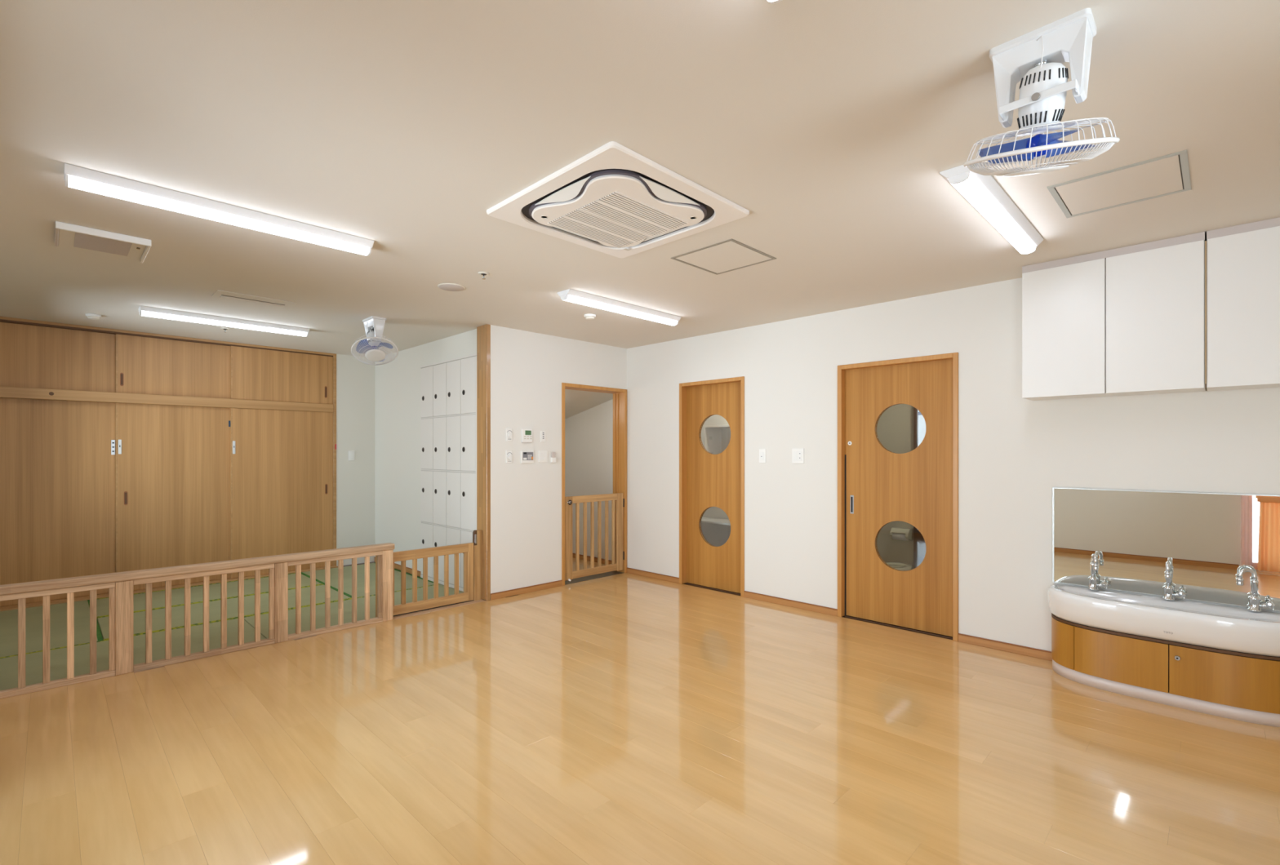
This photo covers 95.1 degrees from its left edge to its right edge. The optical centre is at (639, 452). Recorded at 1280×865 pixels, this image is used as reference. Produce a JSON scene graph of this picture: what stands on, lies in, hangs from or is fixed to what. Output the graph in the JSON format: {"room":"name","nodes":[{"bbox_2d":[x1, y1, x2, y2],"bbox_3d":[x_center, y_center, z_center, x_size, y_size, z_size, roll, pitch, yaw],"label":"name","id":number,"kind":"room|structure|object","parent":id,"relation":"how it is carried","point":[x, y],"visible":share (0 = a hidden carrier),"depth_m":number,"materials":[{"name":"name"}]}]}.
{"room":"daycare playroom","nodes":[
{"label":"daycare playroom","id":0,"kind":"room"},
{"bbox_2d":[336,354,375,566],"bbox_3d":[-3.460,0.088,7.086,0.125,2.500,0.450,0,0,45],"label":"wall","id":1,"kind":"structure","parent":0,"point":[355,380],"depth_m":7.03,"materials":[{"name":"white paper"}]},
{"bbox_2d":[348,450,354,461],"bbox_3d":[-3.449,0.036,7.001,0.010,0.117,0.072,0,0,45],"label":"light switch","id":2,"kind":"object","parent":1,"relation":"attached to","point":[351,454],"visible":1,"depth_m":7.00,"materials":[{"name":"white"}]},
{"bbox_2d":[375,328,476,571],"bbox_3d":[-2.375,0.088,6.399,2.635,2.500,0.100,0,0,45],"label":"wall","id":3,"kind":"structure","parent":0,"point":[397,382],"depth_m":6.65,"materials":[{"name":"white paper"}]},
{"bbox_2d":[374,556,421,577],"bbox_3d":[-2.805,1.309,6.746,1.285,0.058,0.012,0,0,45],"label":"baseboard","id":4,"kind":"structure","parent":3,"relation":"attached to","point":[397,566],"depth_m":6.54,"materials":[{"name":"brown wood"}]},
{"bbox_2d":[476,324,490,600],"bbox_3d":[-1.432,0.088,5.363,0.176,2.500,0.040,0,0,45],"label":"trim","id":5,"kind":"structure","parent":3,"relation":"attached to","point":[483,332],"depth_m":5.33,"materials":[{"name":"brown wood"}]},
{"bbox_2d":[490,324,626,593],"bbox_3d":[-0.814,0.088,5.985,0.165,2.500,1.720,0,0,45],"label":"wall","id":6,"kind":"structure","parent":0,"point":[528,370],"depth_m":5.62,"materials":[{"name":"white paper"}]},
{"bbox_2d":[506,428,512,441],"bbox_3d":[-1.214,-0.167,5.449,0.020,0.118,0.066,0,0,45],"label":"switch","id":7,"kind":"object","parent":6,"relation":"attached to","point":[508,431],"visible":1,"depth_m":5.45,"materials":[{"name":"white"}]},
{"bbox_2d":[506,450,512,463],"bbox_3d":[-1.214,0.038,5.449,0.020,0.118,0.066,0,0,45],"label":"switch","id":8,"kind":"object","parent":6,"relation":"attached to","point":[508,453],"visible":1,"depth_m":5.45,"materials":[{"name":"white"}]},
{"bbox_2d":[490,580,562,599],"bbox_3d":[-1.069,1.309,5.602,0.012,0.058,0.812,0,0,45],"label":"baseboard","id":9,"kind":"structure","parent":6,"relation":"attached to","point":[559,583],"depth_m":5.57,"materials":[{"name":"brown wood"}]},
{"bbox_2d":[521,429,532,443],"bbox_3d":[-1.079,-0.161,5.588,0.017,0.130,0.116,0,0,45],"label":"thermostat","id":10,"kind":"object","parent":6,"relation":"attached to","point":[526,434],"visible":1,"depth_m":5.58,"materials":[{"name":"white"}]},
{"bbox_2d":[520,451,533,463],"bbox_3d":[-1.077,0.042,5.591,0.016,0.117,0.146,0,0,45],"label":"panel","id":11,"kind":"object","parent":6,"relation":"attached to","point":[526,457],"visible":1,"depth_m":5.58,"materials":[{"name":"white"}]},
{"bbox_2d":[538,450,547,462],"bbox_3d":[-0.946,0.036,5.727,0.010,0.117,0.110,0,0,45],"label":"light switch","id":12,"kind":"object","parent":6,"relation":"attached to","point":[543,455],"visible":1,"depth_m":5.72,"materials":[{"name":"white"}]},
{"bbox_2d":[540,431,546,442],"bbox_3d":[-0.946,-0.159,5.728,0.008,0.110,0.058,0,0,45],"label":"switch","id":13,"kind":"object","parent":6,"relation":"attached to","point":[543,433],"visible":1,"depth_m":5.72,"materials":[{"name":"white"}]},
{"bbox_2d":[550,452,555,462],"bbox_3d":[-0.859,0.045,5.805,0.024,0.105,0.056,0,0,45],"label":"remote holder","id":14,"kind":"object","parent":6,"relation":"attached to","point":[553,460],"visible":1,"depth_m":5.79,"materials":[{"name":"white"}]},
{"bbox_2d":[561,382,626,586],"bbox_3d":[-0.533,0.319,6.278,0.202,2.048,0.906,0,0,45],"label":"door frame","id":15,"kind":"structure","parent":6,"relation":"in","point":[620,396],"depth_m":6.51,"materials":[{"name":"brown wood"}]},
{"bbox_2d":[564,493,624,581],"bbox_3d":[-0.471,0.877,6.221,0.058,0.859,0.829,0,0,45],"label":"gate","id":16,"kind":"object","parent":15,"relation":"attached to","point":[617,500],"visible":1,"depth_m":6.20,"materials":[{"name":"brown wood"}]},
{"bbox_2d":[564,389,613,560],"bbox_3d":[-1.885,0.088,7.320,3.235,2.500,1.900,0,0,45],"label":"wall","id":17,"kind":"structure","parent":0,"point":[588,415],"depth_m":7.18,"materials":[{"name":"white paper"}]},
{"bbox_2d":[572,553,611,564],"bbox_3d":[-0.679,1.309,7.293,1.485,0.058,0.012,0,0,45],"label":"baseboard","id":18,"kind":"structure","parent":17,"relation":"attached to","point":[602,561],"depth_m":7.16,"materials":[{"name":"brown wood"}]},
{"bbox_2d":[0,0,1279,357],"bbox_3d":[-0.401,-1.222,4.260,9.850,0.120,6.800,0,0,45],"label":"ceiling","id":19,"kind":"structure","parent":0,"point":[396,125],"depth_m":2.16,"materials":[{"name":"beige paper"}]},
{"bbox_2d":[84,313,101,319],"bbox_3d":[-4.601,-1.143,4.930,0.100,0.037,0.100,0,0,45],"label":"smoke detector","id":20,"kind":"object","parent":19,"relation":"attached to","point":[91,316],"visible":1,"depth_m":4.90,"materials":[{"name":"white plastic"}]},
{"bbox_2d":[54,221,151,262],"bbox_3d":[-2.944,-1.144,3.209,0.416,0.036,0.372,0,0,45],"label":"ceiling vent","id":21,"kind":"object","parent":19,"relation":"in","point":[66,235],"visible":1,"depth_m":3.16,"materials":[{"name":"white plastic"}]},
{"bbox_2d":[73,232,132,256],"bbox_3d":[-2.937,-1.140,3.202,0.317,0.004,0.222,0,0,45],"label":"grille","id":22,"kind":"object","parent":21,"relation":"attached to","point":[82,241],"depth_m":3.21,"materials":[{"name":"beige"}]},
{"bbox_2d":[63,163,373,256],"bbox_3d":[-1.932,-1.129,2.828,0.144,0.066,1.210,0,0,45],"label":"ceiling light","id":23,"kind":"object","parent":19,"relation":"attached to","point":[75,177],"visible":1,"depth_m":2.70,"materials":[{"name":"white"}]},
{"bbox_2d":[137,305,309,337],"bbox_3d":[-3.567,-1.129,5.099,0.144,0.066,1.210,0,0,45],"label":"ceiling light","id":24,"kind":"object","parent":19,"relation":"attached to","point":[145,311],"visible":1,"depth_m":5.01,"materials":[{"name":"white"}]},
{"bbox_2d":[220,327,230,333],"bbox_3d":[-3.874,-1.143,5.471,0.072,0.037,0.072,0,0,45],"label":"sprinkler","id":25,"kind":"object","parent":19,"relation":"attached to","point":[223,328],"visible":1,"depth_m":5.46,"materials":[{"name":"silver metal"}]},
{"bbox_2d":[211,289,295,307],"bbox_3d":[-2.912,-1.154,4.425,0.220,0.016,0.500,0,0,45],"label":"ceiling vent","id":26,"kind":"object","parent":19,"relation":"in","point":[221,294],"visible":1,"depth_m":4.40,"materials":[{"name":"beige metal"}]},
{"bbox_2d":[351,315,398,365],"bbox_3d":[-2.287,-0.966,5.049,0.339,0.391,0.368,0,0,45],"label":"ceiling fan","id":27,"kind":"object","parent":19,"relation":"hanging from","point":[374,326],"visible":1,"depth_m":5.03,"materials":[{"name":"white"}]},
{"bbox_2d":[437,283,465,291],"bbox_3d":[-1.320,-1.157,4.100,0.184,0.009,0.184,0,0,45],"label":"ceiling speaker","id":28,"kind":"object","parent":19,"relation":"attached to","point":[446,286],"visible":1,"depth_m":4.08,"materials":[{"name":"beige plastic"}]},
{"bbox_2d":[478,271,489,279],"bbox_3d":[-1.011,-1.143,3.789,0.072,0.037,0.072,0,0,45],"label":"sprinkler","id":29,"kind":"object","parent":19,"relation":"attached to","point":[484,273],"visible":1,"depth_m":3.78,"materials":[{"name":"silver metal"}]},
{"bbox_2d":[583,313,595,319],"bbox_3d":[-0.422,-1.143,4.942,0.100,0.037,0.100,0,0,45],"label":"smoke detector","id":30,"kind":"object","parent":19,"relation":"attached to","point":[588,317],"visible":1,"depth_m":4.91,"materials":[{"name":"white plastic"}]},
{"bbox_2d":[486,141,749,257],"bbox_3d":[-0.105,-1.144,2.815,0.904,0.035,0.904,0,0,45],"label":"air conditioner","id":31,"kind":"object","parent":19,"relation":"attached to","point":[614,200],"visible":1,"depth_m":2.70,"materials":[{"name":"white"}]},
{"bbox_2d":[547,191,688,248],"bbox_3d":[-0.107,-1.129,2.877,0.496,0.004,0.486,0,0,45],"label":"grille","id":32,"kind":"object","parent":31,"relation":"attached to","point":[619,220],"depth_m":2.84,"materials":[{"name":"white"}]},
{"bbox_2d":[557,288,681,325],"bbox_3d":[-0.124,-1.129,4.625,0.144,0.066,1.210,0,0,45],"label":"ceiling light","id":33,"kind":"object","parent":19,"relation":"attached to","point":[570,295],"visible":1,"depth_m":4.51,"materials":[{"name":"white"}]},
{"bbox_2d":[670,239,776,275],"bbox_3d":[0.499,-1.160,3.495,0.446,0.004,0.453,0,0,45],"label":"ceiling hatch","id":34,"kind":"object","parent":19,"relation":"attached to","point":[731,255],"visible":1,"depth_m":3.48,"materials":[{"name":"beige"}]},
{"bbox_2d":[767,0,782,4],"bbox_3d":[-0.078,-1.129,0.991,0.144,0.066,1.210,0,0,45],"label":"ceiling light","id":35,"kind":"object","parent":19,"relation":"attached to","point":[771,2],"visible":1,"depth_m":1.43,"materials":[{"name":"white"}]},
{"bbox_2d":[939,164,1043,254],"bbox_3d":[1.716,-1.129,2.803,0.144,0.066,1.210,0,0,45],"label":"ceiling light","id":36,"kind":"object","parent":19,"relation":"attached to","point":[984,193],"visible":0.94,"depth_m":2.66,"materials":[{"name":"white"}]},
{"bbox_2d":[963,8,1119,177],"bbox_3d":[1.145,-0.973,1.689,0.368,0.378,0.354,0,0,45],"label":"ceiling fan","id":37,"kind":"object","parent":19,"relation":"hanging from","point":[1035,58],"visible":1,"depth_m":1.61,"materials":[{"name":"white"}]},
{"bbox_2d":[1046,150,1191,218],"bbox_3d":[2.103,-1.160,2.569,0.448,0.004,0.472,0,0,45],"label":"ceiling hatch","id":38,"kind":"object","parent":19,"relation":"attached to","point":[1166,175],"visible":1,"depth_m":2.55,"materials":[{"name":"beige metal"}]},
{"bbox_2d":[0,557,1279,864],"bbox_3d":[-0.401,1.398,4.260,9.850,0.120,6.800,0,0,45],"label":"floor","id":39,"kind":"structure","parent":0,"point":[624,718],"depth_m":2.59,"materials":[{"name":"brown"}]},
{"bbox_2d":[0,600,102,657],"bbox_3d":[-4.688,1.343,4.481,1.645,0.013,0.777,0,0,45],"label":"mat","id":40,"kind":"object","parent":39,"relation":"on","point":[58,612],"visible":0.6,"depth_m":4.47,"materials":[{"name":"wicker"}]},
{"bbox_2d":[0,617,266,690],"bbox_3d":[-3.511,1.343,3.900,0.839,0.013,1.607,0,0,45],"label":"mat","id":41,"kind":"object","parent":39,"relation":"on","point":[58,656],"visible":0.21,"depth_m":3.92,"materials":[{"name":"wicker"}]},
{"bbox_2d":[0,316,337,611],"bbox_3d":[-4.819,0.094,6.093,0.793,2.512,2.886,0,0,45],"label":"closet","id":42,"kind":"object","parent":39,"relation":"on","point":[121,451],"visible":0.95,"depth_m":5.73,"materials":[{"name":"brown"}]},
{"bbox_2d":[96,573,322,617],"bbox_3d":[-4.110,1.343,5.647,0.825,0.013,1.687,0,0,45],"label":"mat","id":43,"kind":"object","parent":39,"relation":"on","point":[197,592],"visible":0.4,"depth_m":5.56,"materials":[{"name":"wicker"}]},
{"bbox_2d":[97,584,351,639],"bbox_3d":[-3.525,1.343,5.067,0.817,0.013,1.687,0,0,45],"label":"mat","id":44,"kind":"object","parent":39,"relation":"on","point":[197,609],"visible":0.63,"depth_m":4.95,"materials":[{"name":"wicker"}]},
{"bbox_2d":[3,600,484,698],"bbox_3d":[-2.583,1.343,4.159,0.109,0.013,3.285,0,0,45],"label":"board","id":45,"kind":"object","parent":39,"relation":"on","point":[415,614],"visible":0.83,"depth_m":4.87,"materials":[{"name":"brown wood"}]},
{"bbox_2d":[0,542,394,698],"bbox_3d":[-2.855,1.033,3.846,0.078,0.610,2.459,0,0,45],"label":"railing","id":46,"kind":"object","parent":45,"relation":"on","point":[120,585],"visible":1,"depth_m":3.79,"materials":[{"name":"brown wood"}]},
{"bbox_2d":[375,542,473,617],"bbox_3d":[-1.809,1.075,4.993,0.035,0.524,0.860,0,0,45],"label":"gate","id":47,"kind":"object","parent":45,"relation":"on","point":[404,608],"visible":0.85,"depth_m":5.03,"materials":[{"name":"brown wood"}]},
{"bbox_2d":[472,529,481,600],"bbox_3d":[-1.486,1.021,5.330,0.053,0.634,0.078,0,0,45],"label":"post","id":48,"kind":"object","parent":45,"relation":"on","point":[477,534],"visible":0.93,"depth_m":5.31,"materials":[{"name":"brown wood"}]},
{"bbox_2d":[244,583,463,639],"bbox_3d":[-2.347,1.343,5.075,0.839,0.013,1.697,0,0,45],"label":"mat","id":49,"kind":"object","parent":39,"relation":"on","point":[320,608],"visible":0.42,"depth_m":4.90,"materials":[{"name":"wicker"}]},
{"bbox_2d":[301,562,433,597],"bbox_3d":[-2.929,1.343,6.257,1.645,0.013,0.837,0,0,45],"label":"mat","id":50,"kind":"object","parent":39,"relation":"on","point":[320,574],"visible":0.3,"depth_m":6.16,"materials":[{"name":"wicker"}]},
{"bbox_2d":[420,353,476,591],"bbox_3d":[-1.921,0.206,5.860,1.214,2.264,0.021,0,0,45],"label":"cabinet","id":51,"kind":"object","parent":39,"relation":"on","point":[448,388],"visible":0.9,"depth_m":5.85,"materials":[{"name":"grey"}]},
{"bbox_2d":[885,561,911,570],"bbox_3d":[2.292,1.178,5.294,0.290,0.320,0.370,0,0,45],"label":"toilet","id":52,"kind":"object","parent":39,"relation":"on","point":[898,566],"visible":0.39,"depth_m":5.34,"materials":[{"name":"beige ceramic"}]},
{"bbox_2d":[1051,613,1279,727],"bbox_3d":[2.922,1.168,3.227,1.120,0.340,0.388,0,0,45],"label":"base cabinet","id":53,"kind":"object","parent":39,"relation":"on","point":[1242,686],"visible":0.9,"depth_m":3.09,"materials":[{"name":"brown"}]},
{"bbox_2d":[1047,583,1279,657],"bbox_3d":[2.898,0.908,3.203,1.154,0.177,0.434,0,0,45],"label":"basin","id":54,"kind":"object","parent":53,"relation":"in","point":[1202,624],"visible":0.99,"depth_m":3.11,"materials":[{"name":"white ceramic"}]},
{"bbox_2d":[1088,554,1108,591],"bbox_3d":[2.766,0.724,3.539,0.100,0.222,0.095,0,0,45],"label":"faucet","id":55,"kind":"object","parent":54,"relation":"on","point":[1093,584],"visible":1,"depth_m":3.55,"materials":[{"name":"silver metal"}]},
{"bbox_2d":[1162,561,1186,600],"bbox_3d":[3.007,0.724,3.297,0.100,0.222,0.098,0,0,45],"label":"faucet","id":56,"kind":"object","parent":54,"relation":"on","point":[1169,594],"visible":1,"depth_m":3.31,"materials":[{"name":"silver metal"}]},
{"bbox_2d":[1235,568,1275,612],"bbox_3d":[3.245,0.724,3.087,0.144,0.222,0.062,0,0,45],"label":"faucet","id":57,"kind":"object","parent":54,"relation":"on","point":[1255,605],"visible":1,"depth_m":3.08,"materials":[{"name":"silver metal"}]},
{"bbox_2d":[701,404,913,569],"bbox_3d":[1.685,0.088,5.620,4.100,2.500,1.030,0,0,45],"label":"wall","id":58,"kind":"structure","parent":0,"point":[895,427],"depth_m":5.54,"materials":[{"name":"beige"}]},
{"bbox_2d":[701,516,730,525],"bbox_3d":[0.932,0.755,6.388,1.750,0.022,0.300,0,0,45],"label":"wall shelf","id":59,"kind":"object","parent":58,"relation":"attached to","point":[706,520],"visible":0.1,"depth_m":6.38,"materials":[{"name":"white"}]},
{"bbox_2d":[703,424,729,454],"bbox_3d":[1.177,-0.079,6.145,1.060,0.434,0.300,0,0,45],"label":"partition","id":60,"kind":"object","parent":58,"relation":"attached to","point":[712,433],"visible":0.49,"depth_m":6.49,"materials":[{"name":"white"}]},
{"bbox_2d":[889,527,912,541],"bbox_3d":[2.410,0.753,5.403,0.165,0.110,0.119,0,0,45],"label":"paper holder","id":61,"kind":"object","parent":58,"relation":"attached to","point":[896,533],"visible":1,"depth_m":5.37,"materials":[{"name":"white plastic"}]},
{"bbox_2d":[913,407,925,568],"bbox_3d":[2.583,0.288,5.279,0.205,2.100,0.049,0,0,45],"label":"door","id":62,"kind":"structure","parent":58,"relation":"in","point":[919,424],"depth_m":5.31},
{"bbox_2d":[626,277,1279,651],"bbox_3d":[2.107,0.088,4.422,6.515,2.500,0.170,0,0,45],"label":"wall","id":63,"kind":"structure","parent":0,"point":[1013,450],"depth_m":4.13,"materials":[{"name":"white paper"}]},
{"bbox_2d":[626,567,679,583],"bbox_3d":[0.130,1.309,6.259,0.767,0.058,0.012,0,0,45],"label":"baseboard","id":64,"kind":"structure","parent":63,"relation":"attached to","point":[659,576],"depth_m":6.24,"materials":[{"name":"brown wood"}]},
{"bbox_2d":[679,376,744,596],"bbox_3d":[0.726,0.319,5.753,0.793,2.054,0.132,0,0,45],"label":"door","id":65,"kind":"structure","parent":63,"relation":"in","point":[707,480],"depth_m":5.79,"materials":[{"name":"brown wood"}]},
{"bbox_2d":[759,448,765,462],"bbox_3d":[1.105,0.029,5.293,0.071,0.127,0.012,0,0,45],"label":"light switch","id":66,"kind":"object","parent":63,"relation":"attached to","point":[762,451],"visible":1,"depth_m":5.29,"materials":[{"name":"white"}]},
{"bbox_2d":[743,591,837,616],"bbox_3d":[1.290,1.309,5.109,0.914,0.058,0.012,0,0,45],"label":"baseboard","id":67,"kind":"structure","parent":63,"relation":"attached to","point":[828,611],"depth_m":5.07,"materials":[{"name":"brown wood"}]},
{"bbox_2d":[791,448,804,463],"bbox_3d":[1.359,0.028,5.042,0.114,0.130,0.012,0,0,45],"label":"light switch","id":68,"kind":"object","parent":63,"relation":"attached to","point":[797,454],"visible":1,"depth_m":5.04,"materials":[{"name":"white"}]},
{"bbox_2d":[837,352,958,641],"bbox_3d":[1.978,0.317,4.513,0.903,2.058,0.132,0,0,45],"label":"door","id":69,"kind":"structure","parent":63,"relation":"in","point":[877,486],"depth_m":4.51,"materials":[{"name":"brown wood"}]},
{"bbox_2d":[958,633,1052,661],"bbox_3d":[2.459,1.309,3.952,0.569,0.058,0.012,0,0,45],"label":"baseboard","id":70,"kind":"structure","parent":63,"relation":"attached to","point":[1013,648],"depth_m":3.94,"materials":[{"name":"brown wood"}]},
{"bbox_2d":[1022,231,1206,400],"bbox_3d":[2.768,-0.751,3.453,0.826,0.822,0.283,0,0,45],"label":"upper cabinet","id":71,"kind":"object","parent":63,"relation":"attached to","point":[1126,321],"depth_m":3.32,"materials":[{"name":"white"}]},
{"bbox_2d":[1052,487,1279,612],"bbox_3d":[3.056,0.527,3.361,1.141,0.611,0.008,0,0,45],"label":"wall mirror","id":72,"kind":"object","parent":63,"relation":"attached to","point":[1206,539],"visible":0.92,"depth_m":3.37,"materials":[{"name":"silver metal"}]},
{"bbox_2d":[1206,217,1279,391],"bbox_3d":[3.353,-0.751,2.874,0.820,0.822,0.283,0,0,45],"label":"upper cabinet","id":73,"kind":"object","parent":63,"relation":"attached to","point":[1243,260],"visible":1,"depth_m":2.97,"materials":[{"name":"white"}]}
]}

